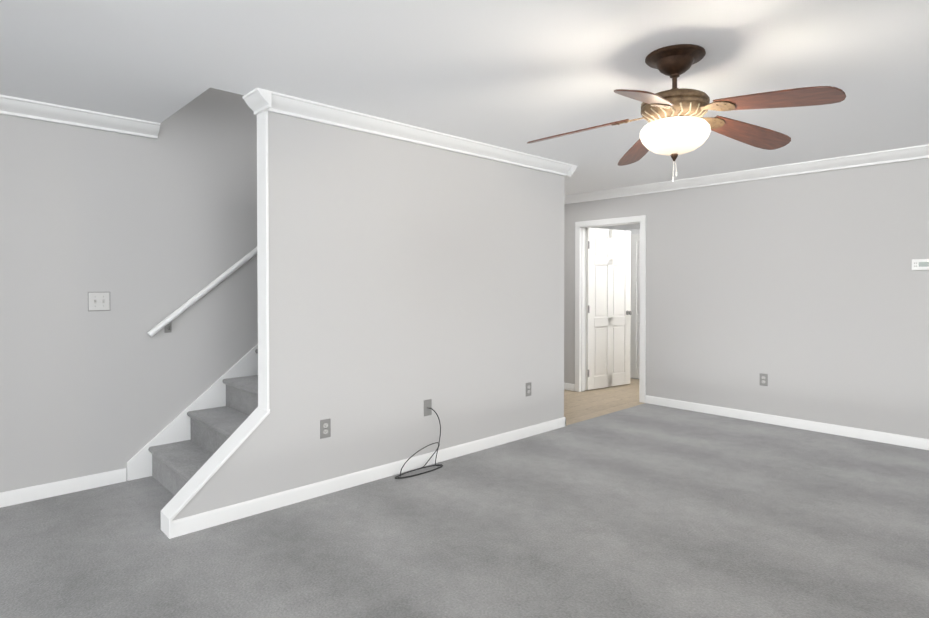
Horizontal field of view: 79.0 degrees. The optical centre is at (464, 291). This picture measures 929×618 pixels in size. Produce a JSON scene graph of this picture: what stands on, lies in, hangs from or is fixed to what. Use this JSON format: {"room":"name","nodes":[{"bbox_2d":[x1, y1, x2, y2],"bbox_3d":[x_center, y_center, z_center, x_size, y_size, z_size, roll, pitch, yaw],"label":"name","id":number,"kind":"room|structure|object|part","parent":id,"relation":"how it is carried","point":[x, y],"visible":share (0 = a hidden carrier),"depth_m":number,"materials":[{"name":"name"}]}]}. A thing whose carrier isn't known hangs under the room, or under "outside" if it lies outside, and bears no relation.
{"room":"living room","nodes":[
{"label":"living room","id":0,"kind":"room"},
{"bbox_2d":[0,88,257,492],"bbox_3d":[-1.357,-0.592,4.713,7.290,3.700,0.120,-1,1,-43],"label":"wall","id":1,"kind":"structure","parent":0,"point":[148,234],"depth_m":3.74,"materials":[{"name":"grey paint"}]},
{"bbox_2d":[0,468,125,507],"bbox_3d":[-3.078,1.237,3.030,2.205,0.086,0.013,-1,1,-43],"label":"baseboard","id":2,"kind":"structure","parent":1,"relation":"attached to","point":[8,498],"depth_m":3.54,"materials":[{"name":"white paint"}]},
{"bbox_2d":[0,95,160,138],"bbox_3d":[-2.946,-1.095,3.075,2.320,0.092,0.083,-1,1,-43],"label":"crown molding","id":3,"kind":"structure","parent":1,"relation":"attached to","point":[13,106],"depth_m":3.54,"materials":[{"name":"white paint"}]},
{"bbox_2d":[88,292,109,310],"bbox_3d":[-2.378,0.061,3.669,0.125,0.125,0.019,-1,1,-43],"label":"switch plate","id":4,"kind":"object","parent":1,"relation":"attached to","point":[98,301],"visible":1,"depth_m":3.67,"materials":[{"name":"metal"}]},
{"bbox_2d":[127,344,257,480],"bbox_3d":[-1.103,-0.111,4.865,3.201,2.735,0.016,-1,1,-43],"label":"trim","id":5,"kind":"structure","parent":1,"relation":"attached to","point":[176,429],"depth_m":4.04,"materials":[{"name":"white paint"}]},
{"bbox_2d":[147,247,256,336],"bbox_3d":[-1.123,-0.868,4.786,2.849,2.325,0.090,-1,1,-43],"label":"handrail","id":6,"kind":"object","parent":1,"relation":"attached to","point":[165,324],"visible":0.29,"depth_m":4.01,"materials":[{"name":"white paint"}]},
{"bbox_2d":[564,195,567,203],"bbox_3d":[0.699,-1.139,6.498,1.420,0.092,0.083,-1,1,-43],"label":"crown molding","id":7,"kind":"structure","parent":1,"relation":"attached to","point":[565,197],"depth_m":6.99,"materials":[{"name":"white paint"}]},
{"bbox_2d":[172,111,564,520],"bbox_3d":[-0.341,-0.584,4.114,3.370,3.700,0.115,-1,1,-43],"label":"wall","id":8,"kind":"structure","parent":0,"point":[406,279],"depth_m":3.90,"materials":[{"name":"grey paint"}]},
{"bbox_2d":[161,110,269,538],"bbox_3d":[-1.385,0.068,3.147,0.546,2.420,0.155,-1,1,-43],"label":"trim","id":9,"kind":"structure","parent":8,"relation":"attached to","point":[201,477],"depth_m":3.28,"materials":[{"name":"white paint"}]},
{"bbox_2d":[320,418,330,438],"bbox_3d":[-0.875,0.860,3.547,0.072,0.117,0.009,-1,1,-43],"label":"electrical outlet","id":10,"kind":"object","parent":8,"relation":"attached to","point":[325,428],"visible":1,"depth_m":3.54,"materials":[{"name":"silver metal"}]},
{"bbox_2d":[172,417,565,537],"bbox_3d":[-0.292,1.223,4.095,3.383,0.086,0.013,-1,1,-43],"label":"baseboard","id":11,"kind":"structure","parent":8,"relation":"attached to","point":[202,521],"depth_m":3.61,"materials":[{"name":"white paint"}]},
{"bbox_2d":[244,88,576,176],"bbox_3d":[-0.092,-1.110,4.217,3.022,0.092,0.103,-1,1,-43],"label":"crown molding","id":12,"kind":"structure","parent":8,"relation":"attached to","point":[258,100],"depth_m":3.81,"materials":[{"name":"white paint"}]},
{"bbox_2d":[424,399,431,415],"bbox_3d":[-0.263,0.846,4.112,0.072,0.117,0.024,-1,1,-43],"label":"outlet","id":13,"kind":"object","parent":8,"relation":"attached to","point":[427,406],"visible":1,"depth_m":4.11,"materials":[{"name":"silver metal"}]},
{"bbox_2d":[395,408,442,478],"bbox_3d":[-0.310,1.056,3.964,0.107,0.421,0.431,1,1,41],"label":"cord","id":14,"kind":"object","parent":13,"relation":"attached to","point":[400,477],"visible":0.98,"depth_m":4.01,"materials":[{"name":"black plastic"}]},
{"bbox_2d":[526,382,530,396],"bbox_3d":[0.557,0.846,4.893,0.072,0.117,0.009,-1,1,-43],"label":"electrical outlet","id":15,"kind":"object","parent":8,"relation":"attached to","point":[528,389],"visible":1,"depth_m":4.89,"materials":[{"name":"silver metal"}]},
{"bbox_2d":[0,403,928,617],"bbox_3d":[0.526,1.334,2.733,7.050,0.100,5.380,-1,1,-43],"label":"floor carpet","id":16,"kind":"object","parent":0,"point":[645,510],"visible":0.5,"depth_m":2.92,"materials":[{"name":"grey carpet"}]},
{"bbox_2d":[148,349,257,495],"bbox_3d":[-0.710,-0.072,4.538,3.072,2.665,0.994,-1,1,-43],"label":"stairs","id":17,"kind":"structure","parent":16,"relation":"on","point":[176,466],"depth_m":3.81,"materials":[{"name":"carpet"}]},
{"bbox_2d":[0,0,928,195],"bbox_3d":[0.779,-1.836,3.445,8.690,1.380,6.370,-1,1,-43],"label":"ceiling","id":18,"kind":"structure","parent":0,"point":[516,75],"depth_m":2.82,"materials":[{"name":"white paint"}]},
{"bbox_2d":[527,44,845,181],"bbox_3d":[1.029,-0.834,2.671,1.366,0.605,1.341,-1,1,-43],"label":"fan","id":19,"kind":"object","parent":18,"relation":"hanging from","point":[676,126],"visible":1,"depth_m":2.61,"materials":[{"name":"brown wood"}]},
{"bbox_3d":[0.566,-0.809,2.841,0.504,0.105,0.151,0,1,16],"label":"blade","id":20,"kind":"part","parent":19,"relation":"part of","materials":[{"name":"brown wood"}]},
{"bbox_3d":[0.994,-0.814,3.179,0.151,0.105,0.504,0,1,-2],"label":"blade","id":21,"kind":"part","parent":19,"relation":"part of","materials":[{"name":"brown wood"}]},
{"bbox_3d":[0.754,-0.802,2.329,0.151,0.105,0.504,0,1,34],"label":"blade","id":22,"kind":"part","parent":19,"relation":"part of","materials":[{"name":"brown wood"}]},
{"bbox_3d":[1.015,-0.584,2.719,0.009,0.103,0.025,-1,1,-43],"label":"pull chain","id":23,"kind":"part","parent":19,"relation":"part of","materials":[{"name":"white"}]},
{"bbox_3d":[1.012,-0.895,2.714,0.312,0.162,0.312,-1,1,-43],"label":"motor","id":24,"kind":"part","parent":19,"relation":"part of","materials":[{"name":"brown metal"}]},
{"bbox_3d":[1.012,-0.742,2.716,0.320,0.153,0.320,-1,1,-43],"label":"lamp shade","id":25,"kind":"part","parent":19,"relation":"part of","materials":[{"name":"white glass"}]},
{"bbox_3d":[1.448,-0.810,2.875,0.504,0.105,0.151,0,1,-20],"label":"blade","id":26,"kind":"part","parent":19,"relation":"part of","materials":[{"name":"brown wood"}]},
{"bbox_3d":[1.299,-0.803,2.350,0.151,0.105,0.504,-1,1,-38],"label":"blade","id":27,"kind":"part","parent":19,"relation":"part of","materials":[{"name":"brown wood"}]},
{"bbox_2d":[564,378,643,425],"bbox_3d":[1.508,1.284,6.756,2.910,0.096,2.600,-1,1,-43],"label":"floor","id":28,"kind":"structure","parent":0,"point":[585,405],"depth_m":6.38,"materials":[{"name":"brown wood"}]},
{"bbox_2d":[592,223,639,378],"bbox_3d":[2.612,0.008,7.777,0.120,2.420,2.840,-1,1,-43],"label":"wall","id":29,"kind":"structure","parent":0,"point":[626,227],"depth_m":8.03,"materials":[{"name":"grey paint"}]},
{"bbox_2d":[626,229,639,233],"bbox_3d":[2.604,0.170,7.688,0.017,2.098,0.896,-1,1,-43],"label":"door frame","id":30,"kind":"structure","parent":29,"relation":"attached to","point":[635,231],"depth_m":7.90,"materials":[{"name":"white paint"}]},
{"bbox_2d":[630,234,639,378],"bbox_3d":[2.570,0.202,7.657,0.104,2.016,0.760,-1,1,-43],"label":"door","id":31,"kind":"structure","parent":29,"relation":"in","point":[635,315],"depth_m":7.88,"materials":[{"name":"white paint"}]},
{"bbox_2d":[564,158,928,438],"bbox_3d":[3.139,0.042,5.171,0.120,2.420,5.620,-1,1,-43],"label":"wall","id":32,"kind":"structure","parent":0,"point":[808,293],"depth_m":5.20,"materials":[{"name":"grey paint"}]},
{"bbox_2d":[586,228,631,389],"bbox_3d":[1.850,0.207,7.218,0.823,2.016,0.173,-1,1,-35],"label":"door leaf","id":33,"kind":"structure","parent":32,"relation":"in","point":[608,296],"depth_m":7.19,"materials":[{"name":"white paint"}]},
{"bbox_2d":[575,215,645,402],"bbox_3d":[1.742,0.187,6.660,0.154,2.092,0.944,-1,1,-43],"label":"door frame","id":34,"kind":"structure","parent":32,"relation":"attached to","point":[580,305],"depth_m":6.91,"materials":[{"name":"white paint"}]},
{"bbox_2d":[568,144,928,203],"bbox_3d":[3.031,-1.122,5.123,0.083,0.092,5.280,-1,1,-43],"label":"crown molding","id":35,"kind":"structure","parent":32,"relation":"attached to","point":[922,151],"depth_m":5.30,"materials":[{"name":"white paint"}]},
{"bbox_2d":[760,373,767,385],"bbox_3d":[2.860,0.839,5.386,0.009,0.117,0.072,-1,1,-43],"label":"electrical outlet","id":36,"kind":"object","parent":32,"relation":"attached to","point":[763,379],"visible":1,"depth_m":5.38,"materials":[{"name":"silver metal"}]},
{"bbox_2d":[645,395,928,449],"bbox_3d":[3.462,1.215,4.745,0.013,0.086,4.213,-1,1,-43],"label":"baseboard","id":37,"kind":"structure","parent":32,"relation":"attached to","point":[896,439],"depth_m":5.16,"materials":[{"name":"white paint"}]},
{"bbox_2d":[912,259,928,269],"bbox_3d":[3.668,-0.219,4.499,0.028,0.088,0.150,-1,1,-43],"label":"thermostat","id":38,"kind":"object","parent":32,"relation":"attached to","point":[920,264],"visible":1,"depth_m":4.50,"materials":[{"name":"white plastic"}]}
]}

